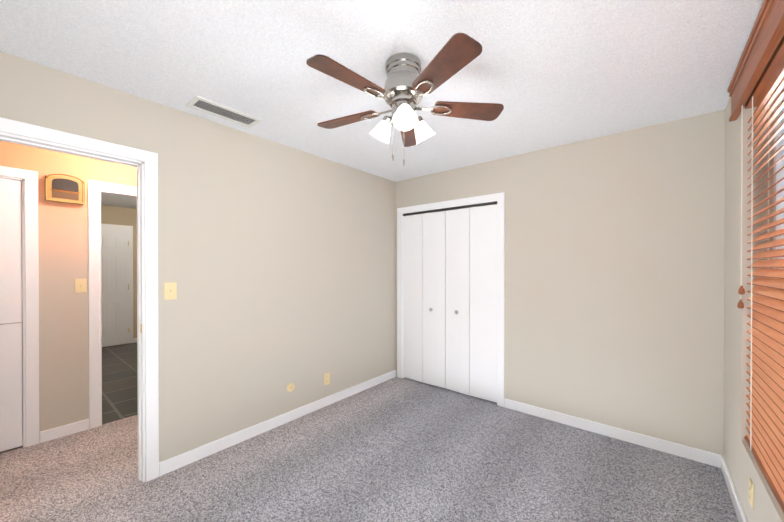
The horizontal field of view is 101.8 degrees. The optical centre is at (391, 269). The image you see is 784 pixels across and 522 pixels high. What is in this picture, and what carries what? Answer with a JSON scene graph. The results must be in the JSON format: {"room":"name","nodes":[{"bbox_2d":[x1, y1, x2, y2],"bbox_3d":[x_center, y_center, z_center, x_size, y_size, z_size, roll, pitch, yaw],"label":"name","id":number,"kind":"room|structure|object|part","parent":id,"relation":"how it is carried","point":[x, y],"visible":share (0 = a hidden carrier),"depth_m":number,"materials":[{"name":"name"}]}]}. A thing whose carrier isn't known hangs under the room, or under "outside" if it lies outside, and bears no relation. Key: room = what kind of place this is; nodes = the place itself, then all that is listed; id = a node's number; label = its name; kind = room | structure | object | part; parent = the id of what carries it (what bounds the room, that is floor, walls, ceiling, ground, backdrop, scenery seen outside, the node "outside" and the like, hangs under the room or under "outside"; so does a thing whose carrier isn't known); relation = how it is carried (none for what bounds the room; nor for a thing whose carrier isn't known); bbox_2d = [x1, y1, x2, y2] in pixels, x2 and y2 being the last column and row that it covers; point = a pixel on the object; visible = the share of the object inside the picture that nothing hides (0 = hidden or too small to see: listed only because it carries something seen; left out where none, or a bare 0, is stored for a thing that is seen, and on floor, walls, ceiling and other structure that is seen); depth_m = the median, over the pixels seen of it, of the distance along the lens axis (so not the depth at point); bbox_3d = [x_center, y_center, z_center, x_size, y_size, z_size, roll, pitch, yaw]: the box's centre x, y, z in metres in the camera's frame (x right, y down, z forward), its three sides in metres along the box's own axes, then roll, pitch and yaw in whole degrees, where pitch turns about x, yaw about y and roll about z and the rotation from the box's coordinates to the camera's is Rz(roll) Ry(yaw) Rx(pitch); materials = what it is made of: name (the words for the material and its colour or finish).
{"room":"empty bedroom","nodes":[
{"label":"empty bedroom","id":0,"kind":"room"},
{"bbox_2d":[21,212,22,421],"bbox_3d":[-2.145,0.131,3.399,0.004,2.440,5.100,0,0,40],"label":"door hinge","id":1,"kind":"structure","parent":0,"point":[21,238],"depth_m":2.49,"materials":[{"name":"silver metal"}]},
{"bbox_2d":[0,141,136,442],"bbox_3d":[-2.097,0.131,3.359,0.120,2.440,5.100,0,0,40],"label":"wall","id":2,"kind":"structure","parent":0,"point":[63,324],"depth_m":2.58,"materials":[{"name":"paint"}]},
{"bbox_2d":[0,178,22,451],"bbox_3d":[-3.039,0.339,2.109,0.109,2.012,0.768,0,0,40],"label":"hall door","id":3,"kind":"structure","parent":2,"relation":"in","point":[11,429],"depth_m":2.38,"materials":[{"name":"white wood"}]},
{"bbox_2d":[40,419,88,442],"bbox_3d":[-2.653,1.310,2.586,0.013,0.088,0.278,0,0,40],"label":"baseboard","id":4,"kind":"structure","parent":2,"relation":"attached to","point":[62,431],"depth_m":2.58,"materials":[{"name":"white wood"}]},
{"bbox_2d":[45,174,84,204],"bbox_3d":[-2.635,-0.647,2.567,0.054,0.224,0.227,0,0,40],"label":"door chime","id":5,"kind":"object","parent":2,"relation":"attached to","point":[60,188],"visible":1,"depth_m":2.55,"materials":[{"name":"brown"}]},
{"bbox_2d":[0,166,136,447],"bbox_3d":[-2.709,0.300,2.621,0.156,2.109,2.148,0,0,40],"label":"door frame","id":6,"kind":"structure","parent":2,"relation":"attached to","point":[29,177],"depth_m":2.46,"materials":[{"name":"white wood"}]},
{"bbox_2d":[75,279,86,292],"bbox_3d":[-2.590,0.138,2.651,0.020,0.116,0.072,0,0,40],"label":"hall light switch","id":7,"kind":"object","parent":2,"relation":"attached to","point":[80,285],"visible":1,"depth_m":2.65,"materials":[{"name":"beige plastic"}]},
{"bbox_2d":[0,342,137,453],"bbox_3d":[-3.493,1.395,4.517,3.720,0.100,5.100,0,0,40],"label":"floor","id":8,"kind":"structure","parent":0,"point":[119,382],"depth_m":3.75,"materials":[{"name":"tile"}]},
{"bbox_2d":[101,205,136,346],"bbox_3d":[-4.882,0.120,5.657,0.120,2.440,5.100,0,0,40],"label":"wall","id":9,"kind":"structure","parent":0,"point":[114,215],"depth_m":5.75,"materials":[{"name":"beige paint"}]},
{"bbox_2d":[101,228,128,346],"bbox_3d":[-4.862,0.309,5.548,0.046,2.038,0.438,0,0,40],"label":"door","id":10,"kind":"structure","parent":9,"relation":"in","point":[115,285],"depth_m":5.55,"materials":[{"name":"white wood"}]},
{"bbox_2d":[101,224,132,343],"bbox_3d":[-4.877,0.280,5.556,0.016,2.120,0.566,0,0,40],"label":"door frame","id":11,"kind":"structure","parent":9,"relation":"attached to","point":[130,240],"depth_m":5.74,"materials":[{"name":"white wood"}]},
{"bbox_2d":[0,51,395,461],"bbox_3d":[-1.141,0.134,2.648,0.120,2.440,3.820,0,0,40],"label":"wall","id":12,"kind":"structure","parent":0,"point":[276,262],"depth_m":2.51,"materials":[{"name":"beige paint"}]},
{"bbox_2d":[0,117,158,482],"bbox_3d":[-1.877,0.304,1.760,0.156,2.109,0.938,0,0,40],"label":"door frame","id":13,"kind":"structure","parent":12,"relation":"attached to","point":[149,159],"depth_m":2.03,"materials":[{"name":"white wood"}]},
{"bbox_2d":[164,282,176,299],"bbox_3d":[-1.479,0.146,2.129,0.020,0.116,0.072,0,0,40],"label":"bedroom light switch","id":14,"kind":"object","parent":12,"relation":"attached to","point":[170,290],"visible":1,"depth_m":2.13,"materials":[{"name":"beige plastic"}]},
{"bbox_2d":[159,370,395,475],"bbox_3d":[-0.737,1.308,3.038,0.013,0.088,2.474,0,0,40],"label":"baseboard","id":15,"kind":"structure","parent":12,"relation":"attached to","point":[223,443],"depth_m":2.61,"materials":[{"name":"white wood"}]},
{"bbox_2d":[287,383,294,391],"bbox_3d":[-0.899,1.056,2.839,0.016,0.080,0.080,0,0,40],"label":"outlet","id":16,"kind":"object","parent":12,"relation":"attached to","point":[290,387],"visible":1,"depth_m":2.84,"materials":[{"name":"beige plastic"}]},
{"bbox_2d":[324,372,329,385],"bbox_3d":[-0.643,1.087,3.155,0.010,0.116,0.072,0,0,40],"label":"duplex electrical outlet","id":17,"kind":"object","parent":12,"relation":"attached to","point":[326,378],"visible":1,"depth_m":3.15,"materials":[{"name":"beige plastic"}]},
{"bbox_2d":[0,377,738,521],"bbox_3d":[-0.442,1.407,2.000,4.190,0.100,5.100,0,0,40],"label":"floor carpet","id":18,"kind":"object","parent":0,"point":[397,449],"visible":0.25,"depth_m":2.10,"materials":[{"name":"grey carpet"}]},
{"bbox_2d":[0,0,763,208],"bbox_3d":[-1.877,-1.138,3.172,7.910,0.100,5.100,0,0,40],"label":"ceiling","id":19,"kind":"structure","parent":0,"point":[549,73],"depth_m":1.64,"materials":[{"name":"white paint"}]},
{"bbox_2d":[186,95,261,127],"bbox_3d":[-1.150,-1.079,2.203,0.185,0.010,0.430,0,0,40],"label":"ceiling vent","id":20,"kind":"object","parent":19,"relation":"in","point":[199,103],"visible":1,"depth_m":2.18,"materials":[{"name":"white metal"}]},
{"bbox_2d":[306,33,503,165],"bbox_3d":[0.032,-0.803,1.667,1.053,0.557,1.037,0,0,40],"label":"ceiling fan","id":21,"kind":"object","parent":19,"relation":"attached to","point":[408,83],"depth_m":1.59,"materials":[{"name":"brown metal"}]},
{"bbox_3d":[0.051,-0.749,1.704,0.349,0.125,0.359,0,0,40],"label":"hugger fan shade","id":22,"kind":"part","parent":21,"relation":"part of","materials":[{"name":"white glass"}]},
{"bbox_2d":[396,109,724,454],"bbox_3d":[1.236,0.132,3.086,2.990,2.440,0.120,0,0,40],"label":"wall","id":23,"kind":"structure","parent":0,"point":[614,280],"depth_m":2.54,"materials":[{"name":"beige paint"}]},
{"bbox_2d":[403,204,496,401],"bbox_3d":[0.593,0.337,3.549,1.182,1.994,0.074,0,0,40],"label":"bifold closet door","id":24,"kind":"structure","parent":23,"relation":"in","point":[449,299],"depth_m":3.49,"materials":[{"name":"white wood"}]},
{"bbox_2d":[397,192,504,406],"bbox_3d":[0.621,0.298,3.583,1.338,2.104,0.136,0,0,40],"label":"trim","id":25,"kind":"structure","parent":23,"relation":"attached to","point":[498,199],"depth_m":3.24,"materials":[{"name":"white wood"}]},
{"bbox_2d":[504,398,718,466],"bbox_3d":[1.671,1.310,2.647,1.474,0.088,0.013,0,0,40],"label":"baseboard","id":26,"kind":"structure","parent":23,"relation":"attached to","point":[684,451],"depth_m":2.52,"materials":[{"name":"white wood"}]},
{"bbox_2d":[723,84,783,521],"bbox_3d":[1.166,0.143,0.668,0.220,2.440,3.940,0,0,40],"label":"wall","id":27,"kind":"structure","parent":0,"point":[742,464],"depth_m":1.74,"materials":[{"name":"beige paint"}]},
{"bbox_2d":[715,453,746,521],"bbox_3d":[1.076,1.319,0.748,0.013,0.088,3.700,0,0,40],"label":"baseboard","id":28,"kind":"structure","parent":27,"relation":"attached to","point":[738,508],"depth_m":1.87,"materials":[{"name":"white"}]},
{"bbox_2d":[749,478,753,509],"bbox_3d":[1.725,1.077,1.530,0.010,0.116,0.072,0,0,40],"label":"duplex electrical outlet","id":29,"kind":"object","parent":27,"relation":"attached to","point":[751,492],"visible":1,"depth_m":1.52,"materials":[{"name":"beige plastic"}]},
{"bbox_2d":[727,0,783,512],"bbox_3d":[1.425,-0.069,1.133,0.103,1.977,1.850,0,0,40],"label":"window blind","id":30,"kind":"object","parent":27,"relation":"attached to","point":[757,77],"visible":1,"depth_m":1.43,"materials":[{"name":"brown wood"}]},
{"bbox_2d":[773,87,783,278],"bbox_3d":[1.527,0.011,1.050,0.070,1.840,1.510,0,0,40],"label":"window","id":31,"kind":"structure","parent":27,"relation":"in","point":[779,175],"depth_m":1.61,"materials":[{"name":"white"}]}
]}

